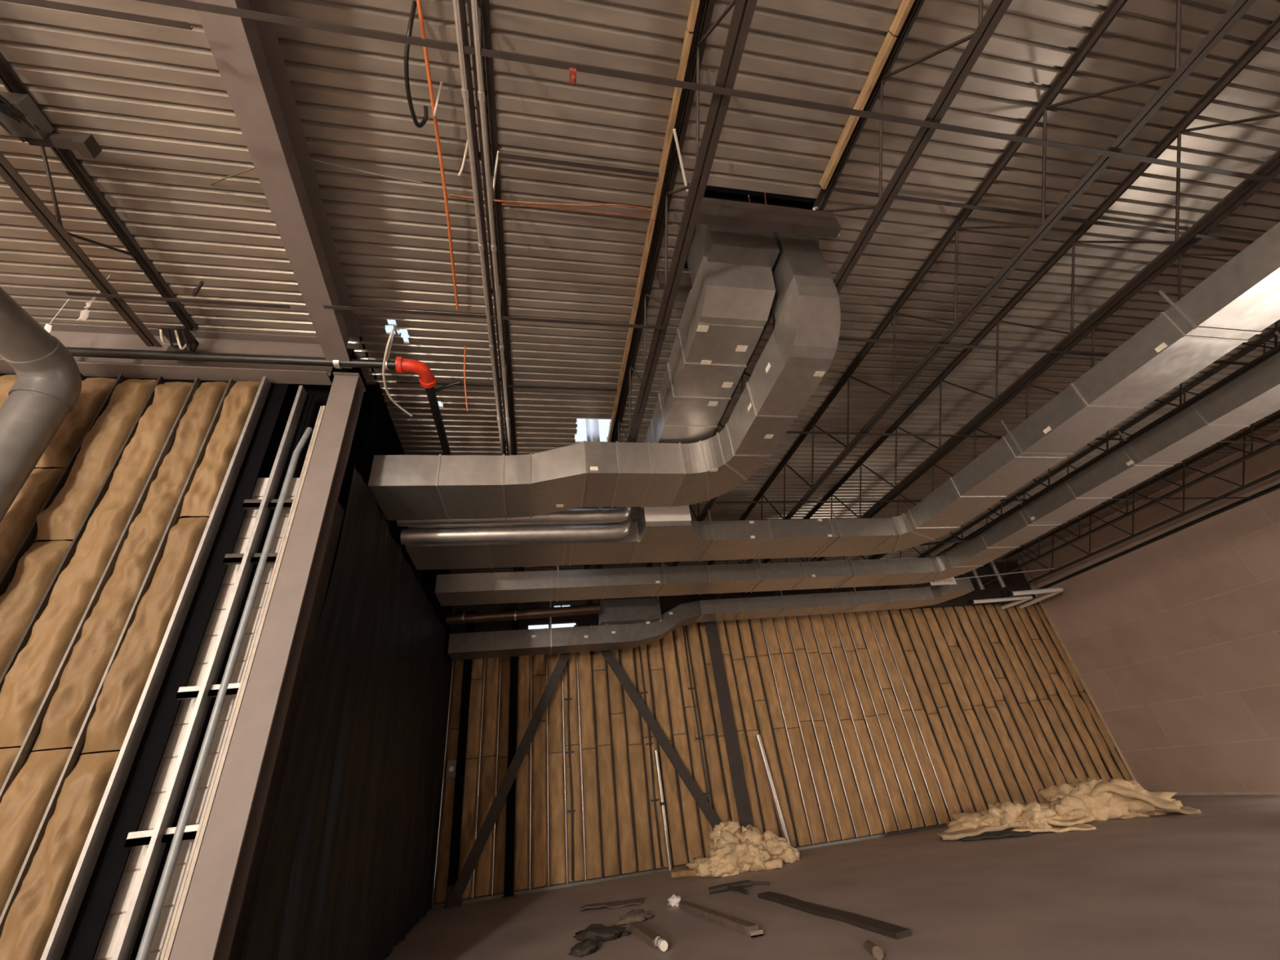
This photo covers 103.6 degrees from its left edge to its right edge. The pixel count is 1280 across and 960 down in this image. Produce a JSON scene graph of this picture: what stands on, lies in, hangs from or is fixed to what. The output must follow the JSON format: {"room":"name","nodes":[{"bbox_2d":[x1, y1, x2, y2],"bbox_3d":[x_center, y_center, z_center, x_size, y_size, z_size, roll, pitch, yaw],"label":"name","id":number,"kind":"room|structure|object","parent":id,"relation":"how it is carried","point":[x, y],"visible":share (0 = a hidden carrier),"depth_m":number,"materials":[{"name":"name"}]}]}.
{"room":"building under construction","nodes":[
{"label":"building under construction","id":0,"kind":"room"},
{"bbox_2d":[0,367,359,959],"bbox_3d":[-6.100,1.155,4.184,5.702,6.850,0.408,0,-32,-12],"label":"wall","id":1,"kind":"structure","parent":0,"point":[117,547],"depth_m":4.35,"materials":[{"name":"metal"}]},
{"bbox_2d":[0,322,333,385],"bbox_3d":[-6.455,-1.465,5.658,5.490,0.590,0.220,0,-32,-11],"label":"girder","id":2,"kind":"object","parent":1,"relation":"attached to","point":[80,335],"visible":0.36,"depth_m":5.86,"materials":[{"name":"metal"}]},
{"bbox_2d":[158,324,199,351],"bbox_3d":[-5.124,-1.510,5.612,0.381,0.349,0.292,0,-32,-11],"label":"bracket","id":3,"kind":"object","parent":2,"relation":"attached to","point":[180,339],"visible":0.99,"depth_m":5.60,"materials":[{"name":"metal"}]},
{"bbox_2d":[135,426,312,959],"bbox_3d":[-3.520,1.720,4.335,0.081,5.508,0.163,0,-32,-11],"label":"conduit","id":4,"kind":"object","parent":1,"relation":"attached to","point":[153,918],"visible":1,"depth_m":4.08,"materials":[{"name":"metal"}]},
{"bbox_2d":[93,477,344,959],"bbox_3d":[-3.735,2.187,4.462,1.050,4.893,0.505,0,-32,-11],"label":"wall","id":5,"kind":"structure","parent":0,"point":[116,917],"depth_m":4.25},
{"bbox_2d":[317,348,452,636],"bbox_3d":[-4.022,3.366,8.225,0.240,6.850,8.400,0,-32,-11],"label":"wall","id":6,"kind":"structure","parent":0,"point":[375,433],"depth_m":6.94,"materials":[{"name":"black fabric"}]},
{"bbox_2d":[0,0,1279,573],"bbox_3d":[3.086,-3.207,5.501,24.230,0.200,22.824,0,-32,-11],"label":"ceiling","id":7,"kind":"structure","parent":0,"point":[154,99],"depth_m":5.09,"materials":[{"name":"metal"}]},
{"bbox_2d":[0,286,81,522],"bbox_3d":[-4.337,-2.202,-1.911,0.410,5.865,13.554,0,-32,-11],"label":"duct","id":8,"kind":"object","parent":7,"relation":"hanging from","point":[46,388],"visible":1,"depth_m":4.56,"materials":[{"name":"metal"}]},
{"bbox_2d":[44,298,69,333],"bbox_3d":[-6.178,-1.743,5.325,0.080,0.530,0.023,0,-32,-11],"label":"paper scrap","id":9,"kind":"object","parent":7,"relation":"hanging from","point":[47,327],"visible":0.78,"depth_m":5.24,"materials":[{"name":"white paper"}]},
{"bbox_2d":[75,291,100,320],"bbox_3d":[-5.653,-1.853,5.202,0.092,0.582,0.019,0,-32,-11],"label":"paper scrap","id":10,"kind":"object","parent":7,"relation":"hanging from","point":[84,314],"visible":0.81,"depth_m":5.09,"materials":[{"name":"white paper"}]},
{"bbox_2d":[84,275,110,308],"bbox_3d":[-5.551,-1.936,5.154,0.059,0.512,0.022,-11,-31,6],"label":"paper scrap","id":11,"kind":"object","parent":7,"relation":"hanging from","point":[88,304],"visible":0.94,"depth_m":5.05,"materials":[{"name":"white paper"}]},
{"bbox_2d":[0,53,198,346],"bbox_3d":[-4.087,-5.167,0.039,0.134,0.627,13.780,0,-32,-11],"label":"joist","id":12,"kind":"object","parent":7,"relation":"hanging from","point":[8,77],"visible":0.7,"depth_m":4.53,"materials":[{"name":"metal"}]},
{"bbox_2d":[0,91,102,159],"bbox_3d":[-4.639,-3.327,2.873,0.550,0.446,2.798,-4,-31,-4],"label":"heater","id":13,"kind":"object","parent":12,"relation":"attached to","point":[20,117],"visible":1,"depth_m":3.90,"materials":[{"name":"metal"}]},
{"bbox_2d":[0,0,193,30],"bbox_3d":[-3.930,-2.936,3.042,2.100,0.038,0.038,0,-32,-11],"label":"bridging angle","id":14,"kind":"object","parent":12,"relation":"attached to","point":[42,3],"visible":1,"depth_m":3.15,"materials":[{"name":"metal"}]},
{"bbox_2d":[65,291,290,308],"bbox_3d":[-4.430,-1.752,4.880,1.850,0.038,0.038,0,-32,-11],"label":"bridging angle","id":15,"kind":"object","parent":12,"relation":"attached to","point":[69,293],"visible":1,"depth_m":4.86,"materials":[{"name":"metal"}]},
{"bbox_2d":[191,280,204,296],"bbox_3d":[-4.748,-2.080,5.420,0.329,0.172,0.039,-26,-36,28],"label":"stick","id":16,"kind":"object","parent":7,"relation":"hanging from","point":[197,290],"visible":1,"depth_m":5.37,"materials":[{"name":"metal"}]},
{"bbox_2d":[209,167,254,185],"bbox_3d":[-3.633,-2.727,4.498,0.713,0.263,0.031,-16,-32,15],"label":"wire","id":17,"kind":"object","parent":7,"relation":"hanging from","point":[252,168],"visible":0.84,"depth_m":4.46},
{"bbox_2d":[66,333,461,455],"bbox_3d":[-5.970,-0.485,7.334,6.806,0.628,4.298,0,-32,-11],"label":"pipe","id":18,"kind":"object","parent":7,"relation":"hanging from","point":[427,380],"visible":0.85,"depth_m":5.82,"materials":[{"name":"metal"}]},
{"bbox_2d":[192,0,359,368],"bbox_3d":[-1.917,-5.202,0.489,0.250,0.550,13.799,2,-32,-15],"label":"roof beam","id":19,"kind":"structure","parent":7,"relation":"attached to","point":[247,55],"depth_m":4.22,"materials":[{"name":"metal"}]},
{"bbox_2d":[312,158,422,184],"bbox_3d":[-2.457,-2.798,4.579,0.877,0.130,0.030,6,-34,-20],"label":"rod","id":20,"kind":"object","parent":19,"relation":"attached to","point":[313,159],"visible":1,"depth_m":4.57,"materials":[{"name":"metal"}]},
{"bbox_2d":[382,326,412,416],"bbox_3d":[-3.027,-1.459,6.269,0.224,0.692,1.356,1,-32,-13],"label":"wire","id":21,"kind":"object","parent":7,"relation":"hanging from","point":[395,327],"visible":1,"depth_m":5.93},
{"bbox_2d":[404,0,428,128],"bbox_3d":[-1.766,-3.220,3.943,0.133,0.328,0.745,0,-32,-11],"label":"cable loop","id":22,"kind":"object","parent":7,"relation":"hanging from","point":[422,123],"visible":0.94,"depth_m":3.84,"materials":[{"name":"rubber"}]},
{"bbox_2d":[416,0,458,311],"bbox_3d":[-1.650,-3.400,3.804,0.072,0.090,5.292,1,-32,-12],"label":"cable","id":23,"kind":"object","parent":7,"relation":"hanging from","point":[419,2],"visible":1,"depth_m":4.44,"materials":[{"name":"plastic"}]},
{"bbox_2d":[432,80,442,116],"bbox_3d":[-1.684,-3.171,4.192,0.020,0.138,0.234,12,-36,-29],"label":"wire","id":24,"kind":"object","parent":7,"relation":"attached to","point":[441,82],"visible":1,"depth_m":4.18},
{"bbox_2d":[457,139,468,176],"bbox_3d":[-1.609,-2.941,4.604,0.031,0.158,0.278,13,-37,-30],"label":"wire","id":25,"kind":"object","parent":7,"relation":"hanging from","point":[467,145],"visible":0.88,"depth_m":4.60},
{"bbox_2d":[463,345,468,411],"bbox_3d":[-2.240,-1.307,6.477,0.030,0.805,0.371,-4,-31,-5],"label":"string","id":26,"kind":"object","parent":7,"relation":"hanging from","point":[464,345],"visible":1,"depth_m":6.43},
{"bbox_2d":[458,0,524,609],"bbox_3d":[-1.264,-2.817,4.082,0.134,1.017,22.040,0,-32,-11],"label":"joist","id":27,"kind":"object","parent":7,"relation":"hanging from","point":[483,6],"visible":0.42,"depth_m":4.50,"materials":[{"name":"metal"}]},
{"bbox_2d":[452,0,503,455],"bbox_3d":[-0.892,-3.503,1.985,0.048,0.046,17.300,0,-32,-11],"label":"conduit","id":28,"kind":"object","parent":27,"relation":"attached to","point":[464,91],"visible":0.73,"depth_m":3.88,"materials":[{"name":"metal"}]},
{"bbox_2d":[471,0,511,455],"bbox_3d":[-0.790,-3.503,2.005,0.048,0.046,17.300,0,-32,-11],"label":"conduit","id":29,"kind":"object","parent":27,"relation":"attached to","point":[481,93],"visible":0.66,"depth_m":3.90,"materials":[{"name":"metal"}]},
{"bbox_2d":[493,151,499,192],"bbox_3d":[-1.365,-2.881,4.750,0.025,0.159,0.374,6,-34,-21],"label":"wire","id":30,"kind":"object","parent":27,"relation":"attached to","point":[497,157],"visible":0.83,"depth_m":4.72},
{"bbox_2d":[395,381,617,391],"bbox_3d":[-1.837,-1.349,7.193,3.050,0.038,0.038,0,-32,-11],"label":"bridging angle","id":31,"kind":"object","parent":27,"relation":"attached to","point":[397,382],"visible":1,"depth_m":7.22,"materials":[{"name":"metal"}]},
{"bbox_2d":[448,193,652,211],"bbox_3d":[-0.845,-2.789,5.064,2.053,0.061,0.068,-1,-32,-9],"label":"cable","id":32,"kind":"object","parent":7,"relation":"attached to","point":[451,195],"visible":0.84,"depth_m":5.06,"materials":[{"name":"plastic"}]},
{"bbox_2d":[501,203,650,218],"bbox_3d":[-0.617,-2.764,5.170,1.561,0.036,0.048,0,-32,-11],"label":"cable","id":33,"kind":"object","parent":7,"relation":"attached to","point":[502,204],"visible":0.92,"depth_m":5.14,"materials":[{"name":"plastic"}]},
{"bbox_2d":[585,418,599,441],"bbox_3d":[-0.786,-0.740,8.424,0.246,1.850,0.250,0,-32,-11],"label":"vent pipe","id":34,"kind":"object","parent":7,"relation":"attached to","point":[592,424],"visible":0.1,"depth_m":8.38,"materials":[{"name":"metal"}]},
{"bbox_2d":[584,0,757,604],"bbox_3d":[0.391,-2.817,4.417,0.187,1.017,22.040,0,-32,-11],"label":"joist","id":35,"kind":"object","parent":7,"relation":"hanging from","point":[744,10],"visible":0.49,"depth_m":4.61,"materials":[{"name":"metal"}]},
{"bbox_2d":[323,305,664,329],"bbox_3d":[-1.343,-1.620,5.001,3.250,0.038,0.038,0,-32,-11],"label":"bridging angle","id":36,"kind":"object","parent":35,"relation":"attached to","point":[330,307],"visible":1,"depth_m":4.96,"materials":[{"name":"metal"}]},
{"bbox_2d":[396,506,631,526],"bbox_3d":[-1.810,0.448,7.702,3.467,0.489,0.250,0,-32,-11],"label":"duct","id":37,"kind":"object","parent":35,"relation":"hanging from","point":[595,515],"visible":0.54,"depth_m":7.65,"materials":[{"name":"metal"}]},
{"bbox_2d":[400,510,632,544],"bbox_3d":[-1.837,0.680,7.946,3.512,0.623,0.260,0,-32,-11],"label":"duct","id":38,"kind":"object","parent":35,"relation":"hanging from","point":[570,532],"visible":0.82,"depth_m":7.74,"materials":[{"name":"metal"}]},
{"bbox_2d":[497,152,658,177],"bbox_3d":[-0.560,-2.987,4.766,1.510,0.038,0.038,0,-32,-11],"label":"bridging angle","id":39,"kind":"object","parent":35,"relation":"attached to","point":[500,155],"visible":1,"depth_m":4.75,"materials":[{"name":"metal"}]},
{"bbox_2d":[672,128,688,191],"bbox_3d":[0.368,-2.856,4.515,0.024,0.074,0.526,-14,-32,11],"label":"wire","id":40,"kind":"object","parent":35,"relation":"attached to","point":[673,130],"visible":0.92,"depth_m":4.48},
{"bbox_2d":[404,222,1279,569],"bbox_3d":[2.039,-2.059,4.308,9.705,0.634,12.705,0,-32,-11],"label":"duct","id":41,"kind":"object","parent":35,"relation":"hanging from","point":[1241,299],"visible":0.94,"depth_m":7.71,"materials":[{"name":"metal"}]},
{"bbox_2d":[635,195,779,536],"bbox_3d":[0.659,-1.072,7.004,0.772,1.860,4.700,0,-32,-11],"label":"duct","id":42,"kind":"object","parent":7,"relation":"hanging from","point":[727,307],"visible":0.84,"depth_m":5.57,"materials":[{"name":"grey metal"}]},
{"bbox_2d":[657,185,841,290],"bbox_3d":[1.136,-2.637,5.559,1.690,1.160,1.160,0,-32,-11],"label":"curb","id":43,"kind":"object","parent":7,"relation":"attached to","point":[804,220],"visible":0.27,"depth_m":4.88,"materials":[{"name":"metal"}]},
{"bbox_2d":[645,0,1012,597],"bbox_3d":[2.058,-2.816,4.754,0.187,1.017,22.040,0,-32,-11],"label":"joist","id":44,"kind":"object","parent":7,"relation":"hanging from","point":[908,11],"visible":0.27,"depth_m":4.33,"materials":[{"name":"metal"}]},
{"bbox_2d":[368,201,840,520],"bbox_3d":[-0.809,-1.265,6.338,5.038,1.914,3.882,0,-32,-11],"label":"duct","id":45,"kind":"object","parent":44,"relation":"hanging from","point":[801,348],"visible":1,"depth_m":6.57,"materials":[{"name":"metal"}]},
{"bbox_2d":[922,546,956,585],"bbox_3d":[7.818,2.080,13.472,0.770,1.515,0.030,0,-32,-11],"label":"label plate","id":46,"kind":"object","parent":7,"relation":"hanging from","point":[951,580],"visible":0.61,"depth_m":13.12,"materials":[{"name":"white paper"}]},
{"bbox_2d":[954,568,1053,579],"bbox_3d":[9.809,2.522,13.541,3.202,0.172,0.040,-1,-32,-10],"label":"rod","id":47,"kind":"object","parent":46,"relation":"attached to","point":[1048,568],"visible":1,"depth_m":13.53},
{"bbox_2d":[955,536,984,590],"bbox_3d":[9.237,2.316,14.101,0.114,1.550,0.120,0,-32,-11],"label":"pipe stub","id":48,"kind":"object","parent":7,"relation":"hanging from","point":[975,573],"visible":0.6,"depth_m":13.81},
{"bbox_2d":[706,0,1256,599],"bbox_3d":[3.814,-2.816,5.109,0.134,1.017,22.040,0,-32,-11],"label":"joist","id":49,"kind":"object","parent":7,"relation":"hanging from","point":[1182,71],"visible":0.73,"depth_m":5.02,"materials":[{"name":"metal"}]},
{"bbox_2d":[135,0,1279,183],"bbox_3d":[5.755,-2.744,4.592,18.300,0.038,0.038,0,-32,-11],"label":"bridging angle","id":50,"kind":"object","parent":49,"relation":"attached to","point":[186,4],"visible":1,"depth_m":3.44,"materials":[{"name":"metal"}]},
{"bbox_2d":[568,67,576,84],"bbox_3d":[-0.444,-2.654,3.321,0.045,0.100,0.070,0,-32,-11],"label":"hanger","id":51,"kind":"object","parent":50,"relation":"attached to","point":[572,72],"visible":1,"depth_m":3.30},
{"bbox_2d":[448,577,974,660],"bbox_3d":[2.184,3.457,12.877,13.323,1.149,1.368,-2,-32,-8],"label":"duct","id":52,"kind":"object","parent":49,"relation":"hanging from","point":[631,623],"visible":0.98,"depth_m":12.22,"materials":[{"name":"metal"}]},
{"bbox_2d":[445,604,599,624],"bbox_3d":[-2.572,3.013,11.327,3.355,0.287,0.230,0,-32,-11],"label":"pipe","id":53,"kind":"object","parent":52,"relation":"attached to","point":[464,618],"visible":1,"depth_m":11.23,"materials":[{"name":"brown metal"}]},
{"bbox_2d":[435,330,1279,606],"bbox_3d":[3.062,-1.566,5.356,11.925,0.599,14.625,0,-32,-11],"label":"duct","id":54,"kind":"object","parent":49,"relation":"hanging from","point":[1254,395],"visible":0.98,"depth_m":9.94,"materials":[{"name":"metal"}]},
{"bbox_2d":[920,347,1279,546],"bbox_3d":[7.772,-0.998,7.314,0.878,0.138,9.465,3,-33,-16],"label":"cable","id":55,"kind":"object","parent":54,"relation":"attached to","point":[1277,351],"visible":0.98,"depth_m":7.90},
{"bbox_2d":[786,431,1279,443],"bbox_3d":[7.875,-0.692,8.382,12.640,0.038,0.038,0,-32,-11],"label":"bridging angle","id":56,"kind":"object","parent":49,"relation":"attached to","point":[787,432],"visible":0.46,"depth_m":7.68,"materials":[{"name":"metal"}]},
{"bbox_2d":[838,337,1253,365],"bbox_3d":[8.169,-1.617,6.926,12.640,0.038,0.038,0,-32,-11],"label":"bridging angle","id":57,"kind":"object","parent":49,"relation":"attached to","point":[840,338],"visible":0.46,"depth_m":6.11,"materials":[{"name":"metal"}]},
{"bbox_2d":[836,188,1254,244],"bbox_3d":[8.258,-3.022,6.490,12.640,0.038,0.038,0,-32,-11],"label":"bridging angle","id":58,"kind":"object","parent":49,"relation":"attached to","point":[841,190],"visible":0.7,"depth_m":5.70,"materials":[{"name":"metal"}]},
{"bbox_2d":[988,560,1005,587],"bbox_3d":[9.842,2.263,14.137,0.114,1.550,0.120,0,-32,-11],"label":"pipe stub","id":59,"kind":"object","parent":7,"relation":"hanging from","point":[992,563],"visible":0.42,"depth_m":13.89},
{"bbox_2d":[761,14,1279,595],"bbox_3d":[5.450,-2.815,5.440,0.134,1.017,22.040,0,-32,-11],"label":"joist","id":60,"kind":"object","parent":7,"relation":"attached to","point":[1273,28],"visible":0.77,"depth_m":5.91,"materials":[{"name":"metal"}]},
{"bbox_2d":[1006,547,1063,608],"bbox_3d":[11.294,2.951,15.491,1.845,1.630,1.655,0,-32,-11],"label":"tube","id":61,"kind":"object","parent":7,"relation":"hanging from","point":[1051,592],"visible":0.99,"depth_m":14.55,"materials":[{"name":"plastic"}]},
{"bbox_2d":[816,163,1279,593],"bbox_3d":[7.117,-2.814,5.777,0.134,1.017,22.040,0,-32,-11],"label":"joist","id":62,"kind":"object","parent":7,"relation":"attached to","point":[1275,171],"visible":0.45,"depth_m":7.46,"materials":[{"name":"metal"}]},
{"bbox_2d":[867,320,1279,590],"bbox_3d":[8.812,-2.814,6.120,0.134,1.017,22.040,0,-32,-11],"label":"joist","id":63,"kind":"object","parent":7,"relation":"attached to","point":[1276,346],"visible":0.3,"depth_m":8.84,"materials":[{"name":"metal"}]},
{"bbox_2d":[715,497,1249,503],"bbox_3d":[7.529,0.392,10.087,12.640,0.038,0.038,0,-32,-11],"label":"bridging angle","id":64,"kind":"object","parent":63,"relation":"attached to","point":[1002,500],"visible":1,"depth_m":9.52,"materials":[{"name":"metal"}]},
{"bbox_2d":[918,326,1279,577],"bbox_3d":[10.528,-2.813,6.467,0.134,1.017,22.040,0,-32,-11],"label":"joist","id":65,"kind":"object","parent":7,"relation":"attached to","point":[1266,338],"visible":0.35,"depth_m":10.06,"materials":[{"name":"metal"}]},
{"bbox_2d":[982,422,1279,586],"bbox_3d":[12.194,-2.813,6.804,0.134,1.017,22.040,0,-32,-11],"label":"joist","id":66,"kind":"object","parent":7,"relation":"attached to","point":[1251,454],"visible":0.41,"depth_m":11.17,"materials":[{"name":"metal"}]},
{"bbox_2d":[1002,413,1279,584],"bbox_3d":[13.860,-2.812,7.141,0.134,1.017,22.040,0,-32,-11],"label":"joist","id":67,"kind":"object","parent":7,"relation":"attached to","point":[1246,433],"visible":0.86,"depth_m":12.37,"materials":[{"name":"metal"}]},
{"bbox_2d":[431,561,1132,908],"bbox_3d":[4.129,5.581,13.548,18.330,6.900,0.348,0,-32,-11],"label":"wall","id":68,"kind":"structure","parent":0,"point":[873,724],"depth_m":12.81,"materials":[{"name":"wood"}]},
{"bbox_2d":[446,760,456,778],"bbox_3d":[-4.161,6.391,11.127,0.180,0.350,0.085,0,-32,-11],"label":"electrical box","id":69,"kind":"object","parent":68,"relation":"attached to","point":[451,764],"visible":1,"depth_m":11.09,"materials":[{"name":"metal"}]},
{"bbox_2d":[527,621,577,629],"bbox_3d":[-2.329,3.890,13.373,1.300,0.180,0.050,0,-32,-11],"label":"window","id":70,"kind":"structure","parent":68,"relation":"in","point":[531,626],"depth_m":13.37,"materials":[{"name":"glass"}]},
{"bbox_2d":[554,604,570,607],"bbox_3d":[-2.121,3.432,13.706,0.440,0.080,0.050,0,-32,-11],"label":"window","id":71,"kind":"structure","parent":68,"relation":"in","point":[559,605],"depth_m":13.71,"materials":[{"name":"glass"}]},
{"bbox_2d":[564,660,575,880],"bbox_3d":[-1.625,6.430,11.654,0.180,4.501,0.062,0,-32,-11],"label":"pipe","id":72,"kind":"object","parent":68,"relation":"attached to","point":[567,699],"visible":0.93,"depth_m":11.52,"materials":[{"name":"metal"}]},
{"bbox_2d":[638,646,662,866],"bbox_3d":[0.201,6.134,12.212,0.180,5.200,0.062,0,-32,-11],"label":"pipe","id":73,"kind":"object","parent":68,"relation":"attached to","point":[650,744],"visible":0.77,"depth_m":11.76,"materials":[{"name":"metal"}]},
{"bbox_2d":[682,626,713,831],"bbox_3d":[1.425,6.049,12.514,0.180,5.001,0.062,0,-32,-11],"label":"pipe","id":74,"kind":"object","parent":68,"relation":"attached to","point":[699,738],"visible":0.77,"depth_m":12.51,"materials":[{"name":"metal"}]},
{"bbox_2d":[452,596,1035,633],"bbox_3d":[4.068,3.867,14.557,18.010,0.130,0.060,0,-32,-11],"label":"trim","id":75,"kind":"structure","parent":68,"relation":"attached to","point":[961,602],"depth_m":13.46,"materials":[{"name":"metal"}]},
{"bbox_2d":[968,595,1032,608],"bbox_3d":[10.641,3.744,15.228,2.060,0.130,1.045,0,-32,-11],"label":"tube","id":76,"kind":"object","parent":68,"relation":"attached to","point":[1020,599],"visible":1,"depth_m":14.92,"materials":[{"name":"plastic"}]},
{"bbox_2d":[1034,594,1136,780],"bbox_3d":[13.145,6.058,14.913,0.085,5.580,0.030,0,-32,-11],"label":"trim","id":77,"kind":"structure","parent":68,"relation":"attached to","point":[1076,670],"depth_m":14.75,"materials":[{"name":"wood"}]},
{"bbox_2d":[382,794,1279,959],"bbox_3d":[3.792,2.713,1.929,24.200,0.200,22.800,0,-32,-11],"label":"floor","id":78,"kind":"structure","parent":0,"point":[1205,885],"depth_m":6.61,"materials":[{"name":"concrete"}]},
{"bbox_2d":[168,372,365,959],"bbox_3d":[-3.230,1.421,4.567,0.320,6.195,0.310,0,-32,-11],"label":"steel column","id":79,"kind":"structure","parent":78,"relation":"on","point":[206,930],"depth_m":4.20,"materials":[{"name":"metal"}]},
{"bbox_2d":[240,465,452,959],"bbox_3d":[-3.553,4.085,7.751,0.302,5.000,8.090,0,-32,-12],"label":"wall","id":80,"kind":"structure","parent":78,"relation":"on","point":[348,870],"depth_m":5.60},
{"bbox_2d":[443,610,475,908],"bbox_3d":[-4.028,5.881,11.428,0.260,5.900,0.190,0,-32,-11],"label":"steel post","id":81,"kind":"object","parent":78,"relation":"on","point":[454,859],"visible":0.68,"depth_m":11.05,"materials":[{"name":"black metal"}]},
{"bbox_2d":[501,608,519,898],"bbox_3d":[-2.949,5.881,11.646,0.260,5.900,0.190,0,-32,-11],"label":"steel post","id":82,"kind":"object","parent":78,"relation":"on","point":[512,745],"visible":0.93,"depth_m":11.04,"materials":[{"name":"black metal"}]},
{"bbox_2d":[446,625,577,908],"bbox_3d":[-2.631,6.033,11.428,2.858,5.350,0.060,0,-32,-11],"label":"diagonal brace","id":83,"kind":"object","parent":78,"relation":"on","point":[455,892],"visible":0.89,"depth_m":10.89,"materials":[{"name":"metal"}]},
{"bbox_2d":[568,937,599,956],"bbox_3d":[-0.641,5.562,6.007,0.421,0.108,0.351,15,-38,-32],"label":"lump","id":84,"kind":"object","parent":78,"relation":"on","point":[587,946],"visible":1,"depth_m":5.92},
{"bbox_2d":[573,924,631,941],"bbox_3d":[-0.531,5.865,6.543,0.813,0.127,0.437,-18,-33,17],"label":"lump","id":85,"kind":"object","parent":78,"relation":"on","point":[597,932],"visible":0.94,"depth_m":6.44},
{"bbox_2d":[579,897,644,911],"bbox_3d":[-0.445,6.936,8.243,1.000,0.052,0.450,-9,-31,3],"label":"sheet","id":86,"kind":"object","parent":78,"relation":"on","point":[620,904],"visible":1,"depth_m":8.19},
{"bbox_2d":[614,909,653,925],"bbox_3d":[-0.090,6.175,7.135,0.588,0.121,0.352,0,-32,-11],"label":"lump","id":87,"kind":"object","parent":78,"relation":"on","point":[634,915],"visible":0.97,"depth_m":7.04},
{"bbox_2d":[629,921,667,951],"bbox_3d":[0.100,5.568,6.170,0.130,0.099,1.289,4,-33,-17],"label":"log","id":88,"kind":"object","parent":78,"relation":"on","point":[647,935],"visible":1,"depth_m":6.07,"materials":[{"name":"brown wood"}]},
{"bbox_2d":[590,623,720,828],"bbox_3d":[0.425,6.032,12.047,3.166,5.354,0.060,0,-32,-11],"label":"diagonal brace","id":89,"kind":"object","parent":78,"relation":"on","point":[713,820],"visible":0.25,"depth_m":11.95,"materials":[{"name":"metal"}]},
{"bbox_2d":[653,750,672,871],"bbox_3d":[0.514,7.394,11.368,0.140,2.282,0.120,0,-32,-11],"label":"pipe","id":90,"kind":"object","parent":78,"relation":"on","point":[662,802],"visible":0.92,"depth_m":11.30,"materials":[{"name":"metal"}]},
{"bbox_2d":[667,893,680,906],"bbox_3d":[0.525,6.447,7.729,0.204,0.147,0.192,0,-32,-11],"label":"scrap","id":91,"kind":"object","parent":78,"relation":"on","point":[673,900],"visible":0.94,"depth_m":7.68,"materials":[{"name":"white paper"}]},
{"bbox_2d":[678,901,763,937],"bbox_3d":[1.004,5.750,6.632,0.174,0.080,2.256,5,-33,-18],"label":"board","id":92,"kind":"object","parent":78,"relation":"on","point":[751,929],"visible":1,"depth_m":6.40,"materials":[{"name":"wood"}]},
{"bbox_2d":[700,593,753,827],"bbox_3d":[2.123,5.520,12.849,0.420,6.700,0.300,0,-32,-11],"label":"steel column","id":93,"kind":"structure","parent":78,"relation":"on","point":[744,811],"depth_m":12.44,"materials":[{"name":"metal"}]},
{"bbox_2d":[670,819,799,878],"bbox_3d":[1.925,7.395,10.204,2.659,0.808,1.449,0,-32,-11],"label":"heap","id":94,"kind":"object","parent":78,"relation":"on","point":[735,849],"visible":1,"depth_m":9.93,"materials":[{"name":"beige fabric"}]},
{"bbox_2d":[708,880,769,894],"bbox_3d":[1.552,6.559,8.083,1.017,0.153,0.420,-19,-33,18],"label":"scrap","id":95,"kind":"object","parent":78,"relation":"on","point":[737,886],"visible":1,"depth_m":8.18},
{"bbox_2d":[755,734,791,846],"bbox_3d":[3.167,7.353,11.919,0.380,2.406,0.160,0,-32,-11],"label":"pipe","id":96,"kind":"object","parent":78,"relation":"on","point":[760,744],"visible":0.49,"depth_m":11.88,"materials":[{"name":"metal"}]},
{"bbox_2d":[757,891,911,939],"bbox_3d":[2.307,5.487,6.416,0.233,0.050,3.024,4,-33,-17],"label":"board","id":97,"kind":"object","parent":78,"relation":"on","point":[873,925],"visible":1,"depth_m":6.03,"materials":[{"name":"wood"}]},
{"bbox_2d":[862,940,883,959],"bbox_3d":[2.267,4.556,4.891,0.112,0.154,0.538,-10,-31,5],"label":"post","id":98,"kind":"object","parent":78,"relation":"on","point":[874,950],"visible":0.94,"depth_m":4.71,"materials":[{"name":"wood"}]},
{"bbox_2d":[960,827,1032,841],"bbox_3d":[7.088,7.095,10.089,1.250,0.119,0.350,-15,-32,13],"label":"scrap","id":99,"kind":"object","parent":78,"relation":"on","point":[1008,832],"visible":0.95,"depth_m":9.99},
{"bbox_2d":[936,800,1096,839],"bbox_3d":[7.859,7.188,10.804,3.011,0.540,1.878,-16,-32,14],"label":"heap","id":100,"kind":"object","parent":78,"relation":"on","point":[1033,816],"visible":0.94,"depth_m":10.39,"materials":[{"name":"fabric"}]},
{"bbox_2d":[1038,777,1201,821],"bbox_3d":[10.085,6.853,10.902,2.647,0.746,1.553,-22,-34,23],"label":"heap","id":101,"kind":"object","parent":78,"relation":"on","point":[1114,798],"visible":0.87,"depth_m":10.58,"materials":[{"name":"fabric"}]},
{"bbox_2d":[1017,430,1279,795],"bbox_3d":[15.128,-0.297,6.136,0.312,6.900,22.800,0,-32,-11],"label":"wall","id":102,"kind":"structure","parent":0,"point":[1174,639],"depth_m":12.54,"materials":[{"name":"paint"}]},
{"bbox_2d":[1038,483,1279,589],"bbox_3d":[14.727,-2.304,7.090,0.090,0.146,22.000,0,-32,-11],"label":"pipe","id":103,"kind":"object","parent":102,"relation":"attached to","point":[1273,488],"visible":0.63,"depth_m":12.82,"materials":[{"name":"metal"}]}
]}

